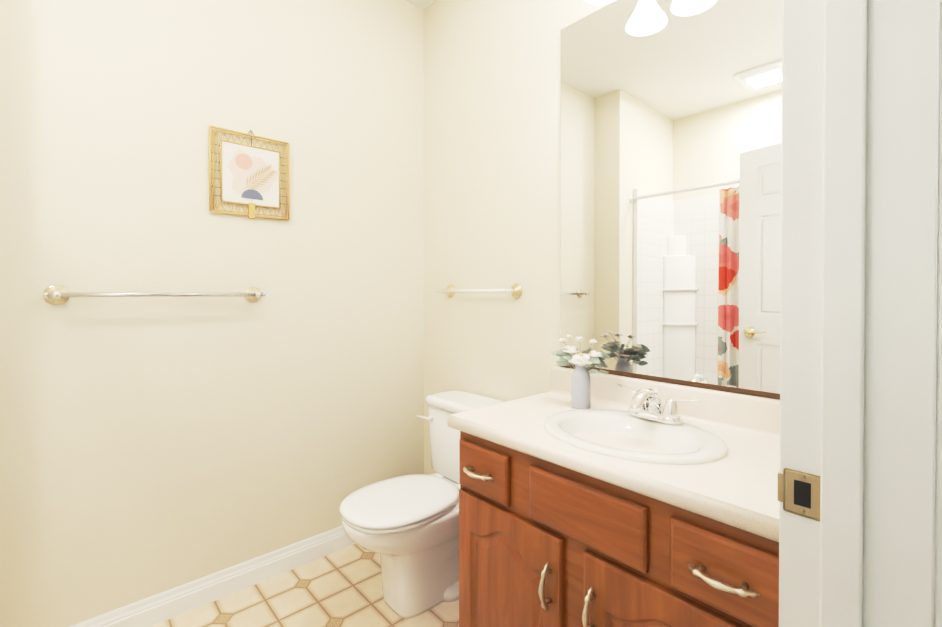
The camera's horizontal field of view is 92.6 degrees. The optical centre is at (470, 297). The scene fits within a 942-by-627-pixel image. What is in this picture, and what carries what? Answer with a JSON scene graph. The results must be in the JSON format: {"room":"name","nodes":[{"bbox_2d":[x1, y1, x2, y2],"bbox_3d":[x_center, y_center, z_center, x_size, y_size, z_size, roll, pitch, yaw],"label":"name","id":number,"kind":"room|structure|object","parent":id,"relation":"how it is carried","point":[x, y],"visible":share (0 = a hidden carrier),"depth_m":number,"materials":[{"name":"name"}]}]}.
{"room":"bathroom","nodes":[
{"label":"bathroom","id":0,"kind":"room"},
{"bbox_2d":[0,0,423,626],"bbox_3d":[-1.276,-0.179,1.661,2.860,2.790,0.120,0,1,-42],"label":"wall","id":1,"kind":"structure","parent":0,"point":[150,446],"depth_m":1.75,"materials":[{"name":"paint"}]},
{"bbox_2d":[42,285,265,304],"bbox_3d":[-1.123,-0.009,1.670,0.677,0.066,0.074,0,1,-42],"label":"towel rail","id":2,"kind":"object","parent":1,"relation":"attached to","point":[56,294],"visible":1,"depth_m":1.58,"materials":[{"name":"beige metal"}]},
{"bbox_2d":[69,526,355,626],"bbox_3d":[-0.362,1.168,1.164,1.940,0.105,1.859,0,1,-42],"label":"baseboard","id":3,"kind":"structure","parent":1,"relation":"attached to","point":[156,609],"depth_m":1.81,"materials":[{"name":"white wood"}]},
{"bbox_2d":[209,125,289,220],"bbox_3d":[-0.920,-0.517,1.885,0.313,0.372,0.013,0,1,-42],"label":"wall art","id":4,"kind":"object","parent":1,"relation":"attached to","point":[250,176],"visible":1,"depth_m":1.87,"materials":[{"name":"gold metal"}]},
{"bbox_2d":[152,544,458,626],"bbox_3d":[1.307,1.245,1.778,6.840,0.060,3.420,0,1,-42],"label":"floor","id":5,"kind":"structure","parent":0,"point":[341,588],"depth_m":1.78,"materials":[{"name":"tile"}]},
{"bbox_2d":[339,390,505,618],"bbox_3d":[-0.187,0.839,1.863,0.718,0.751,0.482,0,1,-42],"label":"toilet","id":6,"kind":"object","parent":5,"relation":"on","point":[406,527],"visible":0.65,"depth_m":1.73,"materials":[{"name":"white ceramic"}]},
{"bbox_2d":[447,366,779,626],"bbox_3d":[0.438,0.746,1.276,0.590,0.947,0.957,0,1,-42],"label":"bathroom vanity","id":7,"kind":"object","parent":5,"relation":"on","point":[622,501],"visible":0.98,"depth_m":1.14,"materials":[{"name":"brown wood"}]},
{"bbox_2d":[447,366,779,541],"bbox_3d":[0.450,0.354,1.284,0.557,0.140,0.957,0,1,-42],"label":"countertop","id":8,"kind":"structure","parent":7,"relation":"on","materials":[{"name":"laminate"}]},
{"bbox_2d":[551,334,611,408],"bbox_3d":[0.382,0.256,1.558,0.116,0.248,0.225,0,1,-42],"label":"flower vase","id":9,"kind":"object","parent":8,"relation":"on","point":[584,362],"visible":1,"depth_m":1.53,"materials":[{"name":"grey ceramic"}]},
{"bbox_2d":[544,409,727,464],"bbox_3d":[0.441,0.445,1.268,0.412,0.148,0.500,0,1,-42],"label":"sink","id":10,"kind":"object","parent":8,"relation":"in","point":[629,437],"depth_m":1.28,"materials":[{"name":"white ceramic"}]},
{"bbox_2d":[616,384,700,424],"bbox_3d":[0.521,0.321,1.339,0.164,0.099,0.274,0,1,-42],"label":"faucet","id":11,"kind":"object","parent":8,"relation":"on","point":[645,408],"depth_m":1.34,"materials":[{"name":"silver metal"}]},
{"bbox_2d":[405,0,434,9],"bbox_3d":[1.307,-1.605,1.752,6.840,0.060,3.420,0,1,-42],"label":"ceiling","id":12,"kind":"structure","parent":0,"point":[422,4],"depth_m":2.42,"materials":[{"name":"paint"}]},
{"bbox_2d":[423,0,779,474],"bbox_3d":[0.404,-0.181,1.841,0.120,2.790,1.860,0,1,-42],"label":"wall","id":13,"kind":"structure","parent":0,"point":[492,138],"depth_m":2.09,"materials":[{"name":"paint"}]},
{"bbox_2d":[437,283,522,297],"bbox_3d":[0.021,-0.028,2.123,0.074,0.066,0.524,0,1,-42],"label":"towel rail","id":14,"kind":"object","parent":13,"relation":"attached to","point":[515,290],"visible":1,"depth_m":2.03,"materials":[{"name":"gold metal"}]},
{"bbox_2d":[584,0,615,4],"bbox_3d":[0.580,-1.145,1.378,0.222,0.274,0.530,0,1,-42],"label":"sconce","id":15,"kind":"object","parent":13,"relation":"attached to","point":[597,2],"visible":1,"depth_m":1.55,"materials":[{"name":"white glass"}]},
{"bbox_2d":[560,0,782,398],"bbox_3d":[0.666,-0.389,1.449,0.009,1.338,0.922,0,1,-42],"label":"mirror","id":16,"kind":"object","parent":13,"relation":"attached to","point":[671,166],"visible":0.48,"depth_m":1.45,"materials":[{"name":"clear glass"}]},
{"bbox_3d":[2.276,-0.184,2.179,4.845,2.790,0.140,0,1,-42],"label":"wall","id":17,"kind":"structure","parent":0,"visible":0},
{"bbox_2d":[777,0,941,626],"bbox_3d":[0.137,0.121,0.246,1.036,2.215,0.165,0,1,-42],"label":"door frame","id":18,"kind":"structure","parent":17,"relation":"attached to","point":[859,234],"depth_m":0.53,"materials":[{"name":"white"}]}
]}

